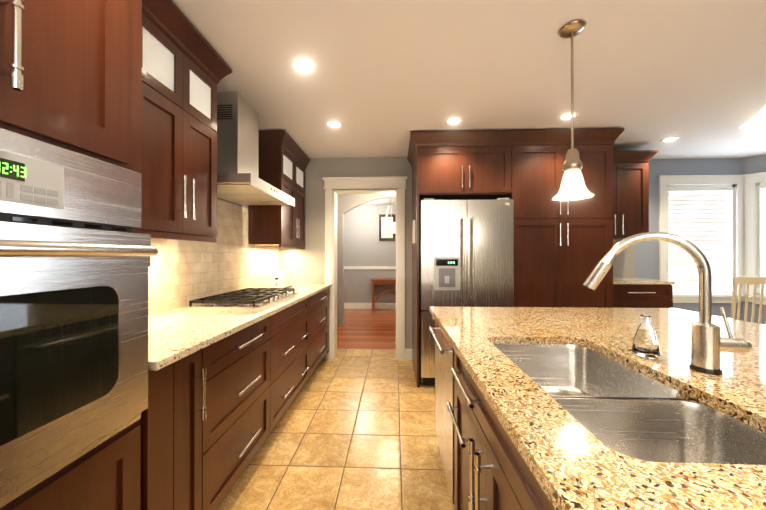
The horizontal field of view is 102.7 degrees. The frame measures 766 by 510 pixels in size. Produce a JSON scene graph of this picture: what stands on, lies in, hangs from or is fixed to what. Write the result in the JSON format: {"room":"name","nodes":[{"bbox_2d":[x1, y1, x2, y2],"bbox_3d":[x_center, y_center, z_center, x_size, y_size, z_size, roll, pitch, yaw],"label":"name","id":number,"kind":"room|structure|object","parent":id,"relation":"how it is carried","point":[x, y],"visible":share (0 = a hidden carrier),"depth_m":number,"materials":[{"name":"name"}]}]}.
{"room":"kitchen","nodes":[
{"label":"kitchen","id":0,"kind":"room"},
{"bbox_2d":[217,349,452,509],"bbox_3d":[1.835,1.280,0.949,6.830,0.060,6.150,0,0,2],"label":"floor","id":1,"kind":"structure","parent":0,"point":[353,429],"depth_m":2.00,"materials":[{"name":"beige tile"}]},
{"bbox_2d":[0,0,157,509],"bbox_3d":[-1.033,0.037,0.557,0.724,2.425,0.860,0,0,2],"label":"tall cabinet","id":2,"kind":"object","parent":1,"relation":"on","point":[78,250],"visible":1,"depth_m":0.74,"materials":[{"name":"brown wood"}]},
{"bbox_2d":[141,347,208,509],"bbox_3d":[-1.059,0.811,1.128,0.628,0.879,0.278,0,0,2],"label":"base cabinet","id":3,"kind":"object","parent":1,"relation":"on","point":[175,421],"depth_m":1.11,"materials":[{"name":"brown wood"}]},
{"bbox_2d":[148,284,331,370],"bbox_3d":[-0.997,0.359,2.361,0.658,0.030,2.744,0,0,2],"label":"countertop","id":4,"kind":"structure","parent":3,"relation":"on","point":[178,333],"depth_m":1.65,"materials":[{"name":"beige stone"}]},
{"bbox_2d":[183,288,298,308],"bbox_3d":[-1.031,0.321,2.388,0.492,0.046,0.840,0,0,2],"label":"cooktop","id":5,"kind":"object","parent":4,"relation":"in","point":[247,298],"depth_m":2.12,"materials":[{"name":"black metal"}]},
{"bbox_2d":[270,270,292,287],"bbox_3d":[-1.101,0.258,3.320,0.160,0.176,0.282,0,0,2],"label":"toaster","id":6,"kind":"object","parent":4,"relation":"on","point":[281,279],"visible":0.96,"depth_m":3.19,"materials":[{"name":"white plastic"}]},
{"bbox_2d":[209,315,272,509],"bbox_3d":[-1.042,0.813,1.584,0.628,0.879,0.732,0,0,2],"label":"base cabinet","id":7,"kind":"object","parent":1,"relation":"on","point":[238,350],"depth_m":1.54,"materials":[{"name":"brown wood"}]},
{"bbox_2d":[273,295,312,428],"bbox_3d":[-1.011,0.815,2.388,0.628,0.879,0.876,0,0,2],"label":"base cabinet","id":8,"kind":"object","parent":1,"relation":"on","point":[291,325],"depth_m":2.30,"materials":[{"name":"brown wood"}]},
{"bbox_2d":[309,287,329,376],"bbox_3d":[-0.977,0.817,3.278,0.628,0.879,0.906,0,0,2],"label":"base cabinet","id":9,"kind":"object","parent":1,"relation":"on","point":[319,306],"depth_m":3.17,"materials":[{"name":"brown wood"}]},
{"bbox_2d":[419,198,513,383],"bbox_3d":[0.802,0.349,3.233,0.860,1.775,0.843,0,0,2],"label":"fridge","id":10,"kind":"object","parent":1,"relation":"on","point":[466,253],"visible":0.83,"depth_m":2.87,"materials":[{"name":"grey metal"}]},
{"bbox_2d":[507,128,614,307],"bbox_3d":[1.715,0.044,3.267,0.940,2.424,0.726,0,0,2],"label":"tall cabinet","id":11,"kind":"object","parent":1,"relation":"on","point":[562,249],"depth_m":2.91,"materials":[{"name":"brown wood"}]},
{"bbox_2d":[429,308,765,509],"bbox_3d":[1.011,0.809,0.291,1.573,0.879,3.410,0,0,2],"label":"kitchen island","id":12,"kind":"object","parent":1,"relation":"on","point":[498,448],"depth_m":0.88,"materials":[{"name":"beige stone"}]},
{"bbox_2d":[429,320,453,509],"bbox_3d":[0.311,0.757,1.666,0.070,0.760,0.593,0,0,2],"label":"dishwasher","id":13,"kind":"object","parent":12,"relation":"in","point":[444,352],"depth_m":1.56,"materials":[{"name":"silver metal"}]},
{"bbox_2d":[473,336,765,483],"bbox_3d":[0.607,0.464,0.887,0.449,0.213,0.819,0,0,2],"label":"sink","id":14,"kind":"object","parent":12,"relation":"in","point":[634,421],"depth_m":0.78,"materials":[{"name":"silver metal"}]},
{"bbox_2d":[631,314,660,357],"bbox_3d":[0.898,0.273,1.048,0.076,0.134,0.076,0,0,2],"label":"glass bottle","id":15,"kind":"object","parent":12,"relation":"on","point":[645,343],"visible":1,"depth_m":1.03,"materials":[{"name":"clear glass"}]},
{"bbox_2d":[583,232,751,374],"bbox_3d":[0.862,0.134,0.955,0.376,0.412,0.177,0,0,2],"label":"faucet","id":16,"kind":"object","parent":12,"relation":"on","point":[707,343],"depth_m":0.90,"materials":[{"name":"silver metal"}]},
{"bbox_2d":[613,150,674,307],"bbox_3d":[2.542,0.077,3.280,0.707,2.360,0.638,0,0,2],"label":"tall cabinet","id":17,"kind":"object","parent":1,"relation":"on","point":[630,192],"visible":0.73,"depth_m":3.27,"materials":[{"name":"brown wood"}]},
{"bbox_2d":[730,277,765,324],"bbox_3d":[3.716,0.738,3.217,0.456,1.042,0.492,0,0,10],"label":"chair","id":18,"kind":"object","parent":1,"relation":"on","point":[740,281],"visible":0.35,"depth_m":3.01,"materials":[{"name":"beige paint"}]},
{"bbox_2d":[337,309,395,348],"bbox_3d":[-0.174,1.293,5.579,3.800,0.060,3.750,0,0,2],"label":"floor","id":19,"kind":"structure","parent":0,"point":[364,329],"depth_m":5.19,"materials":[{"name":"brown wood"}]},
{"bbox_2d":[370,278,395,311],"bbox_3d":[0.130,0.905,6.975,0.800,0.725,0.400,0,0,2],"label":"table","id":20,"kind":"object","parent":19,"relation":"on","point":[383,281],"visible":0.71,"depth_m":6.82,"materials":[{"name":"brown wood"}]},
{"bbox_2d":[149,155,765,358],"bbox_3d":[1.484,0.035,2.622,7.339,2.440,9.340,0,0,2],"label":"wall","id":21,"kind":"structure","parent":0,"point":[359,243],"depth_m":3.75,"materials":[{"name":"grey paint"}]},
{"bbox_2d":[141,0,231,241],"bbox_3d":[-1.161,-0.626,1.471,0.378,1.095,0.947,0,0,2],"label":"upper cabinet","id":22,"kind":"object","parent":21,"relation":"attached to","point":[186,68],"visible":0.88,"depth_m":1.53,"materials":[{"name":"brown wood"}]},
{"bbox_2d":[148,199,278,314],"bbox_3d":[-1.322,-0.051,2.374,0.007,0.789,2.745,0,0,2],"label":"backsplash","id":23,"kind":"structure","parent":21,"relation":"attached to","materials":[{"name":"beige tile"}]},
{"bbox_2d":[249,262,252,274],"bbox_3d":[-1.290,0.131,2.998,0.007,0.120,0.080,0,0,2],"label":"outlet plate","id":24,"kind":"object","parent":23,"relation":"attached to","point":[250,263],"depth_m":2.99,"materials":[{"name":"white plastic"}]},
{"bbox_2d":[216,92,294,206],"bbox_3d":[-1.070,-0.815,2.392,0.492,0.739,0.860,0,0,2],"label":"range hood","id":25,"kind":"object","parent":21,"relation":"attached to","point":[240,181],"visible":0.75,"depth_m":2.23,"materials":[{"name":"silver metal"}]},
{"bbox_2d":[249,131,309,248],"bbox_3d":[-1.090,-0.620,3.312,0.378,1.095,0.857,0,0,2],"label":"upper cabinet","id":26,"kind":"object","parent":21,"relation":"attached to","point":[284,159],"visible":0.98,"depth_m":2.95,"materials":[{"name":"brown wood"}]},
{"bbox_2d":[322,176,406,359],"bbox_3d":[-0.216,0.161,3.798,1.023,2.195,0.264,0,0,2],"label":"door frame","id":27,"kind":"structure","parent":21,"relation":"attached to","point":[396,185],"depth_m":3.69,"materials":[{"name":"white wood"}]},
{"bbox_2d":[344,266,395,308],"bbox_3d":[-0.144,0.768,7.201,3.454,1.000,0.029,0,0,2],"label":"baseboard","id":28,"kind":"structure","parent":21,"relation":"attached to","point":[346,305],"depth_m":7.20,"materials":[{"name":"white wood"}]},
{"bbox_2d":[379,214,394,240],"bbox_3d":[0.098,-0.642,7.183,0.380,0.620,0.019,0,0,2],"label":"picture frame","id":29,"kind":"object","parent":21,"relation":"attached to","point":[384,235],"visible":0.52,"depth_m":7.18,"materials":[{"name":"brown"}]},
{"bbox_2d":[411,132,514,207],"bbox_3d":[0.802,-0.875,3.305,0.883,0.584,0.726,0,0,2],"label":"upper cabinet","id":30,"kind":"object","parent":21,"relation":"attached to","point":[445,165],"depth_m":2.94,"materials":[{"name":"brown wood"}]},
{"bbox_2d":[657,172,765,304],"bbox_3d":[4.207,-0.195,3.436,1.678,1.555,0.802,0,0,2],"label":"window","id":31,"kind":"structure","parent":21,"relation":"in","point":[745,235],"depth_m":3.71,"materials":[{"name":"white"}]},
{"bbox_2d":[669,185,765,291],"bbox_3d":[4.246,-0.193,3.475,1.484,1.270,0.625,0,0,2],"label":"window blinds","id":32,"kind":"object","parent":31,"relation":"attached to","point":[699,218],"visible":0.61,"depth_m":3.78,"materials":[{"name":"white"}]},
{"bbox_2d":[172,0,765,204],"bbox_3d":[1.900,-1.215,2.630,6.830,0.060,9.500,0,0,2],"label":"ceiling","id":33,"kind":"structure","parent":0,"point":[385,78],"depth_m":1.95,"materials":[{"name":"white paint"}]},
{"bbox_2d":[291,57,316,72],"bbox_3d":[-0.495,-1.184,1.916,0.154,0.005,0.154,0,0,-7],"label":"recessed light","id":34,"kind":"object","parent":33,"relation":"in","point":[303,65],"depth_m":1.91,"materials":[{"name":"white"}]},
{"bbox_2d":[325,120,342,127],"bbox_3d":[-0.442,-1.181,2.769,0.154,0.005,0.154,0,0,-7],"label":"recessed light","id":35,"kind":"object","parent":33,"relation":"in","point":[331,123],"depth_m":2.77,"materials":[{"name":"white"}]},
{"bbox_2d":[381,194,395,233],"bbox_3d":[0.148,-0.758,4.847,0.350,0.839,0.350,0,0,2],"label":"pendant light","id":36,"kind":"object","parent":33,"relation":"hanging from","point":[389,227],"visible":0.52,"depth_m":4.73,"materials":[{"name":"beige"}]},
{"bbox_2d":[445,117,462,124],"bbox_3d":[0.627,-1.181,2.708,0.154,0.005,0.154,0,0,-43],"label":"recessed light","id":37,"kind":"object","parent":33,"relation":"in","point":[454,120],"depth_m":2.71,"materials":[{"name":"white"}]},
{"bbox_2d":[558,112,578,120],"bbox_3d":[1.579,-1.182,2.612,0.154,0.005,0.154,0,0,-7],"label":"recessed light","id":38,"kind":"object","parent":33,"relation":"in","point":[566,116],"depth_m":2.61,"materials":[{"name":"white"}]},
{"bbox_2d":[552,19,593,200],"bbox_3d":[0.990,-0.744,1.603,0.197,0.886,0.197,0,0,2],"label":"pendant light","id":39,"kind":"object","parent":33,"relation":"hanging from","point":[573,186],"visible":1,"depth_m":1.58,"materials":[{"name":"white glass"}]},
{"bbox_2d":[660,136,680,141],"bbox_3d":[2.934,-1.180,3.130,0.154,0.005,0.154,0,0,-7],"label":"recessed light","id":40,"kind":"object","parent":33,"relation":"in","point":[669,139],"depth_m":3.12,"materials":[{"name":"white"}]},
{"bbox_2d":[740,104,765,132],"bbox_3d":[0.732,-0.714,0.501,0.197,0.952,0.197,0,0,2],"label":"pendant light","id":41,"kind":"object","parent":33,"relation":"hanging from","point":[756,123],"visible":1,"depth_m":0.57,"materials":[{"name":"white glass"}]}
]}

